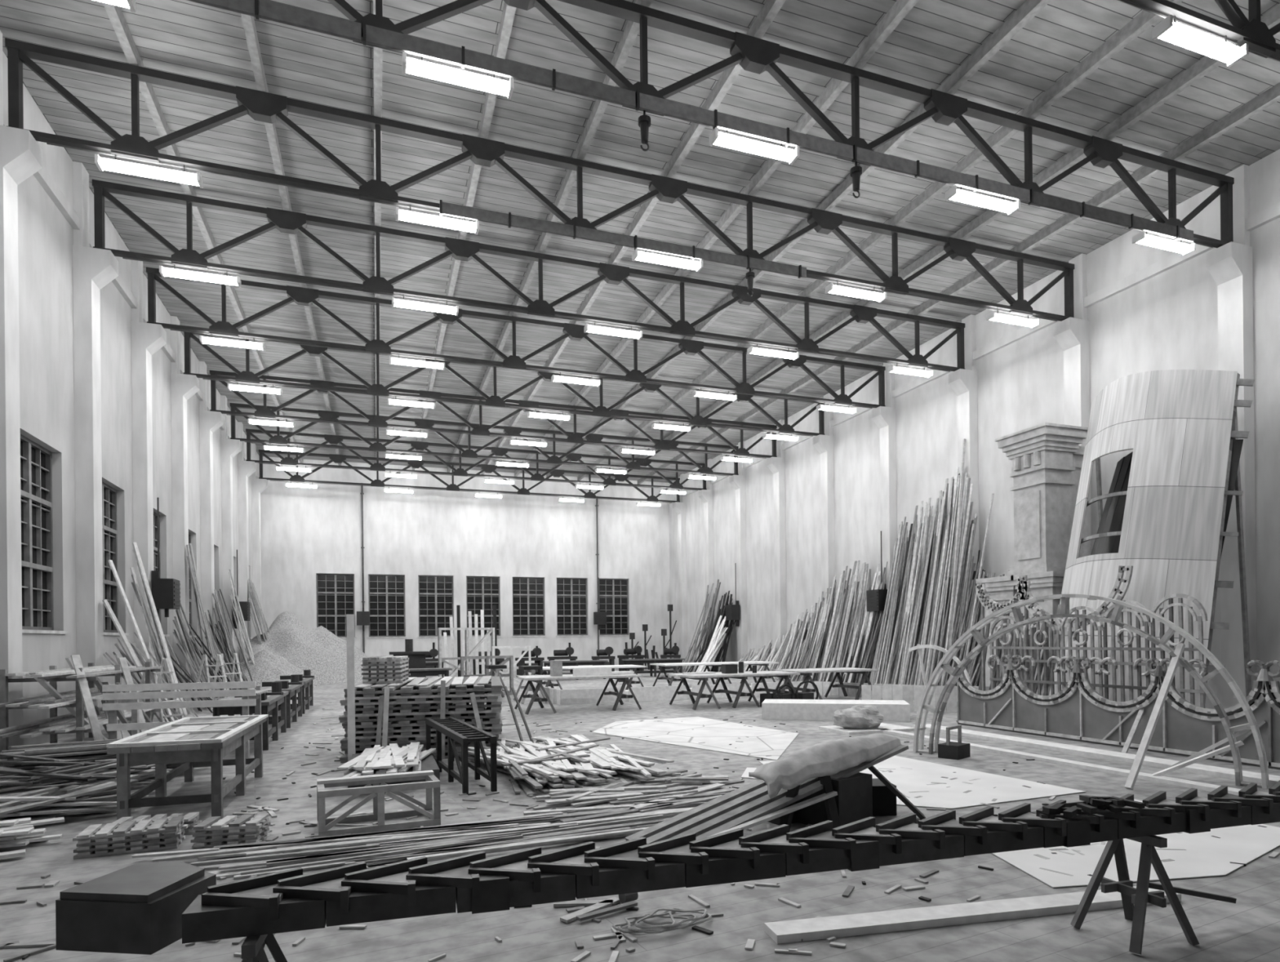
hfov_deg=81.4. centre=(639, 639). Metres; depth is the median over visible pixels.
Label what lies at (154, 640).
planks
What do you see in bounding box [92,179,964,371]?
roof truss
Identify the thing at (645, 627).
stand
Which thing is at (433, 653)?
machine
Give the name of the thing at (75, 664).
planks
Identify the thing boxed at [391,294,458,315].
fluorescent light
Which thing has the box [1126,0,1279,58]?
roof truss
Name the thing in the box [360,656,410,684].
bundle
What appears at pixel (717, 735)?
drawing sheet
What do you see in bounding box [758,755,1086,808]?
sheet
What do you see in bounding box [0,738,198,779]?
planks
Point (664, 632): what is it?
stand
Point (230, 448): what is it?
pilaster
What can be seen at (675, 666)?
trestle table
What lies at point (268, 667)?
heap
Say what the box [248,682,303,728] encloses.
bench
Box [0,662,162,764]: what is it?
rack
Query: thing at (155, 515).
window
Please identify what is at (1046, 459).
pilaster column
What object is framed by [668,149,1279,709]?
wall
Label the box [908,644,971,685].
frame
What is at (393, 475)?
fluorescent light
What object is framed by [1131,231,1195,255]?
fluorescent light
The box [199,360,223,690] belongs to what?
pilaster
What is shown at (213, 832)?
bundle
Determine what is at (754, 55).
roof truss
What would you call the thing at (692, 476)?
fluorescent light
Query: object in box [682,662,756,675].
box
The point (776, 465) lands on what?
pilaster
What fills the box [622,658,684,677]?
bench
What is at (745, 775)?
drawing sheet
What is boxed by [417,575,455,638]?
window
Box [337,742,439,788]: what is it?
planks
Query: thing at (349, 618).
timber post
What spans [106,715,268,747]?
wooden frame
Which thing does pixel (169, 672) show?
stepladder
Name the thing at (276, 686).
bench vise
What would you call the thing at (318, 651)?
heap
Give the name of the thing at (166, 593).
heater
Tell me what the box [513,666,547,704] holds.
sawhorse
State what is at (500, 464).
fluorescent light
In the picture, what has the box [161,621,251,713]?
leaning battens
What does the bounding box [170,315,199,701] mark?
pilaster
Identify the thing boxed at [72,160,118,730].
pilaster
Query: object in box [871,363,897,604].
pilaster
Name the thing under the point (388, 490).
fluorescent light
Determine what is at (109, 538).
window
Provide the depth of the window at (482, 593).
43.65 m
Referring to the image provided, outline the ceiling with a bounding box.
[0,0,1279,483]
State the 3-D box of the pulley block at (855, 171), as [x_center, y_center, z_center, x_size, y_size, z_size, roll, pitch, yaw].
[3.710,-7.924,12.764,0.200,0.691,0.200,-1,0,-19]
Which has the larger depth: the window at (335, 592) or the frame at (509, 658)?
the window at (335, 592)
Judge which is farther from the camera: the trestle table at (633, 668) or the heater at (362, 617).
the heater at (362, 617)
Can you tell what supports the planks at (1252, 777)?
on the floor
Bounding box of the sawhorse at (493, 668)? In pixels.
[484,665,511,700]
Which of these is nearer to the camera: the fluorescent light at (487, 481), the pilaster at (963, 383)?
the pilaster at (963, 383)
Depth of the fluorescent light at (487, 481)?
37.40 m
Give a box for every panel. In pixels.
[861,684,989,712]
[953,655,1279,769]
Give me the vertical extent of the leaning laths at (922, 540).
7.070 m
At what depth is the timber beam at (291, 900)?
3.51 m
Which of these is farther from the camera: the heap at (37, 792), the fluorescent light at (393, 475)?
the fluorescent light at (393, 475)
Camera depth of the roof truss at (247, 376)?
25.83 m
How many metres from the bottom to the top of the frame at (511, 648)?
1.600 m
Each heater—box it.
[151,497,180,621]
[233,550,250,629]
[356,573,369,631]
[593,577,606,630]
[725,563,740,626]
[866,531,887,617]
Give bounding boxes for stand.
[425,717,497,795]
[629,632,638,659]
[642,624,651,669]
[658,629,671,669]
[667,604,676,658]
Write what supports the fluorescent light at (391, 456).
hanging from the rafters
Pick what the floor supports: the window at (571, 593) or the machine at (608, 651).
the machine at (608, 651)
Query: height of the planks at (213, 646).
4.894 m
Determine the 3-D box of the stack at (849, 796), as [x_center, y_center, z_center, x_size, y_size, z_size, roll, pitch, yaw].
[1.276,1.449,7.092,3.032,0.758,1.195,-1,0,-23]
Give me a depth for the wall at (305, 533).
43.10 m
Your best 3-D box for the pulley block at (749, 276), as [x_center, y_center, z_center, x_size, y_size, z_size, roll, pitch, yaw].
[2.430,-7.910,16.384,0.200,0.691,0.200,-1,0,-19]
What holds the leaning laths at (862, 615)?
on the floor
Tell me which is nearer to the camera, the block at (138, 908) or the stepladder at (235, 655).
the block at (138, 908)
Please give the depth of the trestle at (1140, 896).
4.33 m
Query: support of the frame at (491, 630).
on the floor
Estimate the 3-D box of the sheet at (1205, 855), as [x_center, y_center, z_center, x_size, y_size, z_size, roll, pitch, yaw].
[4.261,1.746,6.471,3.527,0.006,1.725,-1,0,-32]
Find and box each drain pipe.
[360,485,364,653]
[595,498,599,660]
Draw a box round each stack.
[338,675,502,763]
[625,744,925,844]
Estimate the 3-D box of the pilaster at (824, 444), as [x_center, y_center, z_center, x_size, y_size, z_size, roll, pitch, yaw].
[7.530,-4.154,30.392,0.660,11.750,0.500,-1,0,-19]
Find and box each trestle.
[241,934,287,961]
[1070,835,1236,955]
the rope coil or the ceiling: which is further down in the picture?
the rope coil
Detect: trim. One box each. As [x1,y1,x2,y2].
[3,108,259,479]
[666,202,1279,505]
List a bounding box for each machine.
[425,642,438,668]
[468,648,504,675]
[515,646,544,675]
[546,643,577,673]
[591,647,615,671]
[617,645,644,671]
[660,644,680,671]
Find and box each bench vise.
[234,682,284,701]
[262,675,302,688]
[280,670,314,681]
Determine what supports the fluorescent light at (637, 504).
hanging from the rafters
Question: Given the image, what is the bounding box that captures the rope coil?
[612,907,711,933]
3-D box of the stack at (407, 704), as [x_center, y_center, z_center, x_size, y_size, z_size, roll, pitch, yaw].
[-3.631,1.237,12.849,2.412,1.200,3.228,-1,0,-11]
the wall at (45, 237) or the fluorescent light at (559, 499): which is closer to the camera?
the wall at (45, 237)
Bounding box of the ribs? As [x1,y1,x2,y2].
[1078,373,1254,702]
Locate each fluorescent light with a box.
[94,154,203,188]
[95,0,135,12]
[159,264,240,287]
[200,333,265,351]
[227,382,282,395]
[248,418,294,427]
[262,444,304,453]
[275,465,311,472]
[284,481,318,488]
[383,486,413,493]
[384,472,417,479]
[385,451,422,461]
[386,429,427,438]
[387,395,435,408]
[389,354,444,370]
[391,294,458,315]
[395,204,479,235]
[402,51,513,99]
[474,493,502,498]
[483,477,515,484]
[494,461,529,467]
[509,437,547,447]
[527,408,570,421]
[551,372,600,386]
[558,496,584,502]
[574,484,604,489]
[583,321,642,340]
[595,466,626,474]
[620,446,655,455]
[631,248,702,271]
[635,502,661,506]
[651,421,691,431]
[658,488,686,494]
[686,472,716,480]
[692,387,737,401]
[709,127,799,164]
[720,454,753,463]
[746,343,799,360]
[762,433,799,441]
[816,404,857,414]
[825,280,886,302]
[887,363,933,377]
[945,185,1020,215]
[986,308,1039,328]
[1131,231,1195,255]
[1151,14,1248,66]
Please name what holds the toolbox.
on the floor
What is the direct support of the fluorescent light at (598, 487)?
hanging from the rafters
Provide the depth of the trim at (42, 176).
15.15 m
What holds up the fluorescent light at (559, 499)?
hanging from the rafters
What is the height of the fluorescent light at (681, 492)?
0.280 m
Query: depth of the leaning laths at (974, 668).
23.21 m
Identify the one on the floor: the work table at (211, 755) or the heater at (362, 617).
the work table at (211, 755)
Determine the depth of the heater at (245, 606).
30.00 m
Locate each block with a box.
[55,862,216,955]
[638,110,650,151]
[745,268,755,296]
[849,161,862,198]
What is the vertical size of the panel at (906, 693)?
0.620 m
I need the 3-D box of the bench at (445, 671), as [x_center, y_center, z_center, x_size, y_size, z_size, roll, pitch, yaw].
[-8.040,1.459,25.786,2.900,0.850,0.892,-1,0,-19]
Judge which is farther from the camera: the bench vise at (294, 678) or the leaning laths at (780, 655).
the leaning laths at (780, 655)
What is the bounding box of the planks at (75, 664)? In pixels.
[28,654,152,741]
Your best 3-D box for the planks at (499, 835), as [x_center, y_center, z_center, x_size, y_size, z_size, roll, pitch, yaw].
[-1.218,1.781,7.215,6.299,0.058,1.876,-1,0,-24]
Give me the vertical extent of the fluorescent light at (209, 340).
0.280 m
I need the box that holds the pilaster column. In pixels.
[976,422,1088,695]
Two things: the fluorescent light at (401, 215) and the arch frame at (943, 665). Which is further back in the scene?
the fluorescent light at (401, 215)
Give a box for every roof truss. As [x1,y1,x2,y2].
[4,37,1074,321]
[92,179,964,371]
[146,266,885,408]
[183,332,824,435]
[209,370,777,457]
[229,403,738,475]
[245,428,706,490]
[258,449,679,502]
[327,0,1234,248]
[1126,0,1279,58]
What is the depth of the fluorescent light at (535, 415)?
26.54 m
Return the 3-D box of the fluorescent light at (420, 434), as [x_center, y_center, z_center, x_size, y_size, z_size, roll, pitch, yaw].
[-8.970,-7.987,28.646,1.520,0.280,0.240,-1,0,-19]
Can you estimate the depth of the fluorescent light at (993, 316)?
18.82 m
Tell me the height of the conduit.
0.024 m
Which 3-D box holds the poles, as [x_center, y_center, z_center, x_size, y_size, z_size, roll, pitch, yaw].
[9.641,-2.261,22.219,1.484,7.892,1.295,-1,0,-19]
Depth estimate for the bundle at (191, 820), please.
7.07 m
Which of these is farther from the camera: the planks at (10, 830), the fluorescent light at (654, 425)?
the fluorescent light at (654, 425)
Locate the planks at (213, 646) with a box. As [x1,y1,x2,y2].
[186,543,253,700]
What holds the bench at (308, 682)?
on the floor
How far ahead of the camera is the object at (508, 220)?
15.21 m
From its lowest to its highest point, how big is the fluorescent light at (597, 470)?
0.280 m
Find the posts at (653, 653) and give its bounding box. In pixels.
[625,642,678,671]
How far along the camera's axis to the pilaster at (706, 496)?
41.10 m
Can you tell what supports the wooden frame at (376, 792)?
on the floor
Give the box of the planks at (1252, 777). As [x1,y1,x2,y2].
[878,724,1279,795]
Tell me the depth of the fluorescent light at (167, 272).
16.17 m
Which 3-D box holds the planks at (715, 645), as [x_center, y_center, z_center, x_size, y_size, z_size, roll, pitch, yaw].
[3.525,0.267,37.626,1.976,2.975,1.679,-1,0,-19]
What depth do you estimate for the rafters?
15.30 m
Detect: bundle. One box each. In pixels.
[72,816,187,859]
[111,812,202,835]
[190,813,270,848]
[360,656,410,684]
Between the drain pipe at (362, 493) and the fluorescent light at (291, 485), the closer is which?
the fluorescent light at (291, 485)
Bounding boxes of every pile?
[467,734,674,796]
[535,769,728,802]
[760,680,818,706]
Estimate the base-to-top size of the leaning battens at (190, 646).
3.136 m
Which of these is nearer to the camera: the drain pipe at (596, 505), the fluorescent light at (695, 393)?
the fluorescent light at (695, 393)
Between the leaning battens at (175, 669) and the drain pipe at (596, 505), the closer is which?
the leaning battens at (175, 669)
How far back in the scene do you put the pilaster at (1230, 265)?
15.80 m
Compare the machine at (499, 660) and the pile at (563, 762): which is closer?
the pile at (563, 762)
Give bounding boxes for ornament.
[987,594,1208,708]
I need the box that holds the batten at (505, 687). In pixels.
[504,686,533,743]
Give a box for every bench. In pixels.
[102,681,267,758]
[213,691,288,751]
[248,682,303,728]
[269,677,314,715]
[408,667,452,677]
[425,661,444,678]
[541,660,608,679]
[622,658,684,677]
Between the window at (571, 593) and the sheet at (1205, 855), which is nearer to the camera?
the sheet at (1205, 855)
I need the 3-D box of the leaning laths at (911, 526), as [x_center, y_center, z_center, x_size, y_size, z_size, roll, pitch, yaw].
[8.341,-1.490,26.209,1.224,6.388,10.775,-1,0,-19]
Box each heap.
[0,753,173,821]
[226,649,322,689]
[242,611,367,684]
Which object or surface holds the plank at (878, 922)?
on the floor
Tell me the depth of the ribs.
14.57 m
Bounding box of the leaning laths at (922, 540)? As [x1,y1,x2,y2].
[869,467,977,686]
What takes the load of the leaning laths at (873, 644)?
on the floor
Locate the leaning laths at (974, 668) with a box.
[870,473,1008,686]
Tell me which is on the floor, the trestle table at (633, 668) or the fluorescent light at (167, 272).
the trestle table at (633, 668)
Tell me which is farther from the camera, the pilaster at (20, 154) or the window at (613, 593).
the window at (613, 593)
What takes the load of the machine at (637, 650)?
on the floor
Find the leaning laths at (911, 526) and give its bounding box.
[791,513,986,686]
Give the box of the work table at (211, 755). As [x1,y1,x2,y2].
[106,718,266,820]
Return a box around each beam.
[182,780,1279,944]
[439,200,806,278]
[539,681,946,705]
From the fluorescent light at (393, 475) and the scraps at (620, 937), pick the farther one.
the fluorescent light at (393, 475)
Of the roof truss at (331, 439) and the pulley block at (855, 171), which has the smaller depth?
the pulley block at (855, 171)
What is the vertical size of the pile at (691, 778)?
0.090 m
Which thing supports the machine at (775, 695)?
on the floor
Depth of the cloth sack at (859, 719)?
14.08 m
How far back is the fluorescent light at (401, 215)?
14.12 m
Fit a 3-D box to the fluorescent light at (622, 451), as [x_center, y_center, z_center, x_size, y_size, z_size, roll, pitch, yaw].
[-0.090,-8.079,31.786,1.520,0.280,0.240,-1,0,-19]
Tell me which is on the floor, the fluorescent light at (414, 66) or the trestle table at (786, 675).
the trestle table at (786, 675)
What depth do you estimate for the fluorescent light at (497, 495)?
41.01 m
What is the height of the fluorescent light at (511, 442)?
0.280 m
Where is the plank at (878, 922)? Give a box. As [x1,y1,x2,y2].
[764,886,1181,944]
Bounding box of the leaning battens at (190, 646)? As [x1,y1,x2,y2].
[102,603,218,722]
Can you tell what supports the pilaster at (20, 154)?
attached to the wall at (45, 237)
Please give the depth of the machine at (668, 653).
41.67 m
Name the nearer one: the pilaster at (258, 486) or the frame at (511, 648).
the frame at (511, 648)
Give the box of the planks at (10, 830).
[0,817,64,858]
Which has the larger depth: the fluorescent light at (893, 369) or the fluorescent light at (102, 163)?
the fluorescent light at (893, 369)
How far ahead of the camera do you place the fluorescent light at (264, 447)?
30.64 m
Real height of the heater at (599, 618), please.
3.200 m
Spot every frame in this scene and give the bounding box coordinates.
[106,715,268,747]
[316,770,440,837]
[437,627,495,676]
[460,655,513,695]
[492,646,531,690]
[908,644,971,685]
[913,594,1269,790]
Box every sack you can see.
[748,733,900,799]
[818,705,914,735]
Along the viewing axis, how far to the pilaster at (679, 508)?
44.72 m
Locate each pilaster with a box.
[0,30,42,750]
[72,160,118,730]
[130,259,166,702]
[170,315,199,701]
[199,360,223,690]
[220,395,241,669]
[237,422,256,662]
[251,443,267,638]
[672,473,687,669]
[698,458,714,635]
[728,441,747,667]
[766,419,786,650]
[813,393,835,668]
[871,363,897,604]
[948,315,979,662]
[1053,253,1091,555]
[1206,164,1257,708]
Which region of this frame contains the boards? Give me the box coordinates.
[443,605,497,681]
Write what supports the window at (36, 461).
in the wall at (45, 237)
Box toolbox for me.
[937,725,970,759]
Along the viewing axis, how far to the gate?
15.70 m
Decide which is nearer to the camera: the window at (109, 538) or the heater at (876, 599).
the window at (109, 538)
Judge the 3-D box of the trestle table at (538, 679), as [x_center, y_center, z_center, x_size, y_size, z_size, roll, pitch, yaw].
[-1.602,1.378,19.263,3.075,0.883,1.610,-1,0,-19]
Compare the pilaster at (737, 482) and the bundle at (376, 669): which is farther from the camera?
the pilaster at (737, 482)
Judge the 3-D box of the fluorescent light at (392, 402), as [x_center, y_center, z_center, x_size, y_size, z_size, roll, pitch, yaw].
[-7.691,-8.000,25.026,1.520,0.280,0.240,-1,0,-19]
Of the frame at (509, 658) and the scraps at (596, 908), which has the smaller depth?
the scraps at (596, 908)
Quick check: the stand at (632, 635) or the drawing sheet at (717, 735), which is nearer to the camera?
the drawing sheet at (717, 735)
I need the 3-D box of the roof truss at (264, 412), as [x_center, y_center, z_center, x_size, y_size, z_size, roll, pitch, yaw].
[-4.520,-8.903,30.223,22.800,1.520,0.200,-1,0,-19]
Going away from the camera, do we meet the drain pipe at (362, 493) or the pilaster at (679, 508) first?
the drain pipe at (362, 493)
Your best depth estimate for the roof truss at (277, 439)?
33.15 m
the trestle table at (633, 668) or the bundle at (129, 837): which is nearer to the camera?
the bundle at (129, 837)
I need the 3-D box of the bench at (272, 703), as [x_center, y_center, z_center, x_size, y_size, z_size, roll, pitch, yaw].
[-7.082,1.464,13.613,0.892,0.820,2.900,-1,0,-19]
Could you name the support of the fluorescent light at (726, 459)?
hanging from the rafters
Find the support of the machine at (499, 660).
on the floor
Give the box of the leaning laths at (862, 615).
[796,560,881,683]
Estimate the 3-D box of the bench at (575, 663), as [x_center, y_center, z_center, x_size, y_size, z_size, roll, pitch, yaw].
[-2.969,1.406,33.942,2.900,0.850,0.892,-1,0,-21]
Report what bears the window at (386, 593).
in the wall at (305, 533)
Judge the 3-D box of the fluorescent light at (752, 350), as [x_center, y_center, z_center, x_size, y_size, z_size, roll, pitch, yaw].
[3.750,-8.120,20.925,1.520,0.280,0.240,-1,0,-19]
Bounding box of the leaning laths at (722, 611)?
[678,579,735,672]
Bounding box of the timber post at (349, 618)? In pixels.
[346,614,384,762]
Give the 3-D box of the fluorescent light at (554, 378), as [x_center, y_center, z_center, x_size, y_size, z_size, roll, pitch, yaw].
[-1.970,-8.060,22.975,1.520,0.280,0.240,-1,0,-19]
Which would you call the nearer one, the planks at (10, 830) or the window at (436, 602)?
the planks at (10, 830)
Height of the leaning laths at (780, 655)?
3.676 m
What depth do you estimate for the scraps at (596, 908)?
4.95 m
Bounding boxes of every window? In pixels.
[20,434,68,634]
[102,481,128,635]
[153,511,169,636]
[188,532,199,637]
[315,573,356,638]
[367,574,407,638]
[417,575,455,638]
[466,576,502,637]
[511,577,546,637]
[555,577,590,636]
[599,578,629,636]
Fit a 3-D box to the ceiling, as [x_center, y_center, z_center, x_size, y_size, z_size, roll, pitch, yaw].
[-0.543,-10.095,18.937,24.200,0.300,52.800,-1,0,-19]
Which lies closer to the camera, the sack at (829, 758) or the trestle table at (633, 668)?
the sack at (829, 758)
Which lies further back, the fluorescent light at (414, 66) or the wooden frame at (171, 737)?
the fluorescent light at (414, 66)
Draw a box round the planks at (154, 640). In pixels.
[102,542,198,722]
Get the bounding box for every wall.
[2,50,259,749]
[260,456,670,672]
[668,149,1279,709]
[1048,369,1237,706]
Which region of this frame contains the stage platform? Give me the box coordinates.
[761,699,910,721]
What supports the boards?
on the floor
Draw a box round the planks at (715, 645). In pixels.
[695,615,728,672]
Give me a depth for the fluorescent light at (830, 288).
17.25 m
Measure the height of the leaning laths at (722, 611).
4.951 m
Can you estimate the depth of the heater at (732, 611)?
37.26 m
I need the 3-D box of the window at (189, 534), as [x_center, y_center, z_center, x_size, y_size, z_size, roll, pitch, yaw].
[-14.946,-1.844,24.474,0.330,3.560,2.160,-1,0,-19]
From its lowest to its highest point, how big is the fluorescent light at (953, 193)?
0.280 m
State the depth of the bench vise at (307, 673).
19.86 m
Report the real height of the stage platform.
0.360 m
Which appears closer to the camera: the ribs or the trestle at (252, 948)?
the trestle at (252, 948)
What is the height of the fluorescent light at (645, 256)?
0.280 m
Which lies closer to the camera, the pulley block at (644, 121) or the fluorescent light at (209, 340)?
the pulley block at (644, 121)
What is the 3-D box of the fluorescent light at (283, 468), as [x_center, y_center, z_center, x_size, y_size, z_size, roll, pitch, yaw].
[-15.971,-7.913,34.317,1.520,0.280,0.240,-1,0,-19]
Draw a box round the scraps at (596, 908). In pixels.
[553,893,638,924]
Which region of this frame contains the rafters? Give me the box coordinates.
[102,0,1279,484]
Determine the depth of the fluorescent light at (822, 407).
26.05 m
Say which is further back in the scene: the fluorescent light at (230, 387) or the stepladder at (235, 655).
the fluorescent light at (230, 387)
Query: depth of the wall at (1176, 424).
14.34 m
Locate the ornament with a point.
(1103, 664)
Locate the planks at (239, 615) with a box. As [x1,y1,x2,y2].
[228,569,270,669]
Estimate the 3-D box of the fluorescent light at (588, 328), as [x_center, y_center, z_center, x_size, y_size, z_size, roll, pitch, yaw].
[-0.691,-8.073,19.355,1.520,0.280,0.240,-1,0,-19]
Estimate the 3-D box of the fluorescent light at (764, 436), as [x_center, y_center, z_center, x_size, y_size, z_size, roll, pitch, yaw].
[5.631,-8.139,29.735,1.520,0.280,0.240,-1,0,-19]
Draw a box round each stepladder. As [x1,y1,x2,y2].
[128,658,184,723]
[191,654,229,710]
[216,653,242,697]
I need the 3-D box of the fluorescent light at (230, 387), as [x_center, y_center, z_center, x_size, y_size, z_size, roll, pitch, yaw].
[-12.131,-7.953,23.456,1.520,0.280,0.240,-1,0,-19]
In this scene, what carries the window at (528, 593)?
in the wall at (305, 533)
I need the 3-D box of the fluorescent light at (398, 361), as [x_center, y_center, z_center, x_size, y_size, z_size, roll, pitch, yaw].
[-6.411,-8.013,21.405,1.520,0.280,0.240,-1,0,-19]
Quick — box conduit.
[46,0,1279,502]
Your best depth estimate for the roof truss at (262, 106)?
14.10 m
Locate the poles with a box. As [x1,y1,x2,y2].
[947,439,994,669]
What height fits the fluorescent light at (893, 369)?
0.280 m
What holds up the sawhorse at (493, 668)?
on the floor
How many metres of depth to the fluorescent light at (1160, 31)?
10.02 m
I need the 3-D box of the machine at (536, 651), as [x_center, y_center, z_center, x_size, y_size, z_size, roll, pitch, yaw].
[-5.750,1.106,38.798,1.288,1.508,0.800,-1,0,-33]
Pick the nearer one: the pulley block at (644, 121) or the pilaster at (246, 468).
the pulley block at (644, 121)
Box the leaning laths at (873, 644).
[776,561,888,683]
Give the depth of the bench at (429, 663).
34.84 m
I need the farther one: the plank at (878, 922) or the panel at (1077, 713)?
the panel at (1077, 713)
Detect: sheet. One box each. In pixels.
[591,717,798,760]
[741,768,757,779]
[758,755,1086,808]
[992,800,1279,888]
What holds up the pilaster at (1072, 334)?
attached to the wall at (1168, 320)
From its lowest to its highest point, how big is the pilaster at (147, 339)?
11.750 m
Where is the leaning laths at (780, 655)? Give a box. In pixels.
[737,591,824,681]
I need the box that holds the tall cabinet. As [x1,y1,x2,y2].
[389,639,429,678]
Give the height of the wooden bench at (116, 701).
1.220 m
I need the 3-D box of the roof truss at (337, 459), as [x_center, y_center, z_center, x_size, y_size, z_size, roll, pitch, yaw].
[-8.360,-8.863,41.084,22.800,1.520,0.200,-1,0,-19]
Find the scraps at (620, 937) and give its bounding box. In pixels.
[0,704,1279,961]
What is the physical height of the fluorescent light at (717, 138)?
0.280 m
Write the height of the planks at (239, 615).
4.700 m
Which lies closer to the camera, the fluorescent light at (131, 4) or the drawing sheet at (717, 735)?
the fluorescent light at (131, 4)
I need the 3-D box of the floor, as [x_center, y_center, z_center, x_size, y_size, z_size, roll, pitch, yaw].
[-0.417,1.954,18.937,24.200,0.300,52.800,-1,0,-19]
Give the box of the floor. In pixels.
[0,667,1279,961]
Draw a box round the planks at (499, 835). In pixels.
[132,779,744,879]
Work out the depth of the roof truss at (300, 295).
22.15 m
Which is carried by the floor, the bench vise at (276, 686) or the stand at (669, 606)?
the stand at (669, 606)
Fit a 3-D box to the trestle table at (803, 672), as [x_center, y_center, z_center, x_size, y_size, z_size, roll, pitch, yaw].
[5.278,1.306,21.377,2.657,0.883,1.610,-1,0,-19]
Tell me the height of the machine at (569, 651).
1.656 m
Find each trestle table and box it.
[514,674,642,715]
[535,665,645,690]
[649,661,779,686]
[666,671,799,710]
[771,667,879,700]
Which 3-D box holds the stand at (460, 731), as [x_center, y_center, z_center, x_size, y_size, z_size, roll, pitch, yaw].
[-2.442,1.496,9.950,0.400,0.660,2.600,-1,0,-25]
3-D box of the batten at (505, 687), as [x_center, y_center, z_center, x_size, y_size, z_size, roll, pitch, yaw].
[-1.980,1.281,12.203,0.441,1.049,0.845,-1,0,2]

